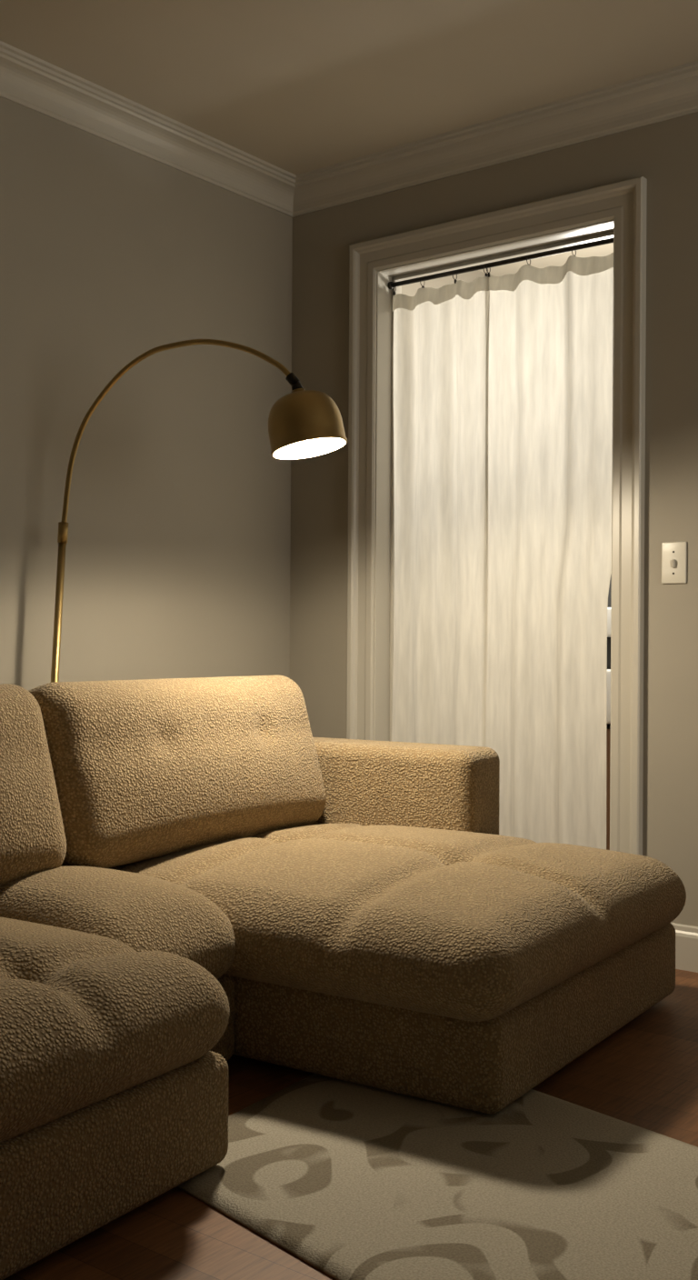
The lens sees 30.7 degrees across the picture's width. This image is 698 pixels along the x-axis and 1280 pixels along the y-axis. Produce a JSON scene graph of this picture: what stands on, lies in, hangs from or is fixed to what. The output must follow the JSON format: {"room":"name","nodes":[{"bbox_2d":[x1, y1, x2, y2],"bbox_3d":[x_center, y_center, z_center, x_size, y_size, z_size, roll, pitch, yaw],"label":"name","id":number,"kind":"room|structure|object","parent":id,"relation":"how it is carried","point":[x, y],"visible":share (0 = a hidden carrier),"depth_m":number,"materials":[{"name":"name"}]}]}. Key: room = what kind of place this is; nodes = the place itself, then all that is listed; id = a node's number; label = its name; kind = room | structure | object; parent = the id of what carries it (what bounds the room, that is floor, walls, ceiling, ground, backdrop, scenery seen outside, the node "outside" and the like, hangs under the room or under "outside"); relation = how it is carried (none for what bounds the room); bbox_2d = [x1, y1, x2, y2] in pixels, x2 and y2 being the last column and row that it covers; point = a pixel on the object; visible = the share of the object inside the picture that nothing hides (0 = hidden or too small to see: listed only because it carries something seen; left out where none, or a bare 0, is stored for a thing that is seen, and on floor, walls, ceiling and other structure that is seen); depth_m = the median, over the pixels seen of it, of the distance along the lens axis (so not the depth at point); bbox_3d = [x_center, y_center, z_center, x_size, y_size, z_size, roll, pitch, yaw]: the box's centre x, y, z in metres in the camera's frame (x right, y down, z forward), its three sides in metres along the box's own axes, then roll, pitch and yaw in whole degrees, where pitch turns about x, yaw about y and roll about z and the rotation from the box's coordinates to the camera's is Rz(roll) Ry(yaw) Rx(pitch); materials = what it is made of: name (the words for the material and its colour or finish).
{"room":"living room","nodes":[
{"label":"living room","id":0,"kind":"room"},
{"bbox_2d":[0,96,292,690],"bbox_3d":[-1.650,-0.337,2.621,0.130,2.460,4.830,0,0,38],"label":"wall","id":1,"kind":"structure","parent":0,"point":[177,565],"depth_m":3.81,"materials":[{"name":"paint"}]},
{"bbox_2d":[0,40,697,217],"bbox_3d":[0.229,-1.507,1.093,4.700,0.098,4.700,0,0,38],"label":"crown molding","id":2,"kind":"structure","parent":1,"relation":"attached to","point":[31,82],"depth_m":3.80,"materials":[{"name":"white wood"}]},
{"bbox_2d":[0,0,697,276],"bbox_3d":[0.759,-1.577,1.885,4.830,0.050,6.600,0,0,38],"label":"ceiling","id":3,"kind":"structure","parent":0,"point":[296,86],"depth_m":3.39,"materials":[{"name":"paint"}]},
{"bbox_2d":[3,969,697,1279],"bbox_3d":[0.744,0.933,1.885,4.830,0.050,6.600,0,0,38],"label":"floor","id":4,"kind":"structure","parent":0,"point":[645,1074],"depth_m":2.37,"materials":[{"name":"brown wood"}]},
{"bbox_2d":[50,339,347,682],"bbox_3d":[-0.461,0.061,3.281,0.950,1.678,0.192,0,0,19],"label":"floor lamp","id":5,"kind":"object","parent":4,"relation":"on","point":[303,424],"visible":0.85,"depth_m":3.21,"materials":[{"name":"gold metal"}]},
{"bbox_2d":[0,674,686,1279],"bbox_3d":[-0.394,0.490,2.490,1.363,0.788,2.532,0,0,33],"label":"sofa","id":6,"kind":"object","parent":4,"relation":"on","point":[193,878],"visible":1,"depth_m":2.55,"materials":[{"name":"fabric"}]},
{"bbox_2d":[177,1073,697,1279],"bbox_3d":[0.686,0.901,1.588,0.788,0.011,2.718,0,0,-41],"label":"rug","id":7,"kind":"object","parent":4,"relation":"on","point":[355,1181],"visible":0.75,"depth_m":2.07,"materials":[{"name":"fabric"}]},
{"bbox_2d":[606,574,611,849],"bbox_3d":[1.181,0.310,4.917,0.990,1.200,0.670,0,0,38],"label":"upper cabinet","id":8,"kind":"object","parent":4,"relation":"on","point":[609,608],"visible":0.02,"depth_m":4.69,"materials":[{"name":"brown wood"}]},
{"bbox_2d":[401,270,485,296],"bbox_3d":[1.435,-0.318,4.408,2.830,2.460,1.770,0,0,38],"label":"wall","id":9,"kind":"structure","parent":0,"point":[411,289],"depth_m":5.12,"materials":[{"name":"paint"}]},
{"bbox_2d":[290,111,697,926],"bbox_3d":[1.698,-0.317,3.005,4.700,2.460,0.130,0,0,38],"label":"wall","id":10,"kind":"structure","parent":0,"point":[665,153],"depth_m":3.60,"materials":[{"name":"paint"}]},
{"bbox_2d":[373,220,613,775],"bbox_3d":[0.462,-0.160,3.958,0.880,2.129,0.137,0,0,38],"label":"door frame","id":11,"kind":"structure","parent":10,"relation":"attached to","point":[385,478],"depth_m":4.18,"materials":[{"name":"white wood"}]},
{"bbox_2d":[387,237,613,849],"bbox_3d":[0.461,-0.149,3.958,0.838,2.070,0.055,0,0,38],"label":"curtain","id":12,"kind":"object","parent":11,"relation":"hanging from","point":[503,385],"visible":0.85,"depth_m":3.92,"materials":[{"name":"white fabric"}]},
{"bbox_2d":[346,176,647,855],"bbox_3d":[0.413,-0.199,3.895,1.040,2.210,0.030,0,0,38],"label":"door frame","id":13,"kind":"structure","parent":10,"relation":"attached to","point":[624,203],"depth_m":3.64,"materials":[{"name":"white wood"}]},
{"bbox_2d":[661,541,687,583],"bbox_3d":[0.899,-0.214,3.526,0.072,0.116,0.021,0,0,38],"label":"light switch","id":14,"kind":"object","parent":10,"relation":"attached to","point":[674,554],"visible":1,"depth_m":3.53,"materials":[{"name":"plastic"}]},
{"bbox_2d":[670,922,697,972],"bbox_3d":[0.215,0.843,1.093,4.700,0.122,4.700,0,0,38],"label":"baseboard","id":15,"kind":"structure","parent":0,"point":[686,936],"depth_m":3.49,"materials":[{"name":"white wood"}]}
]}

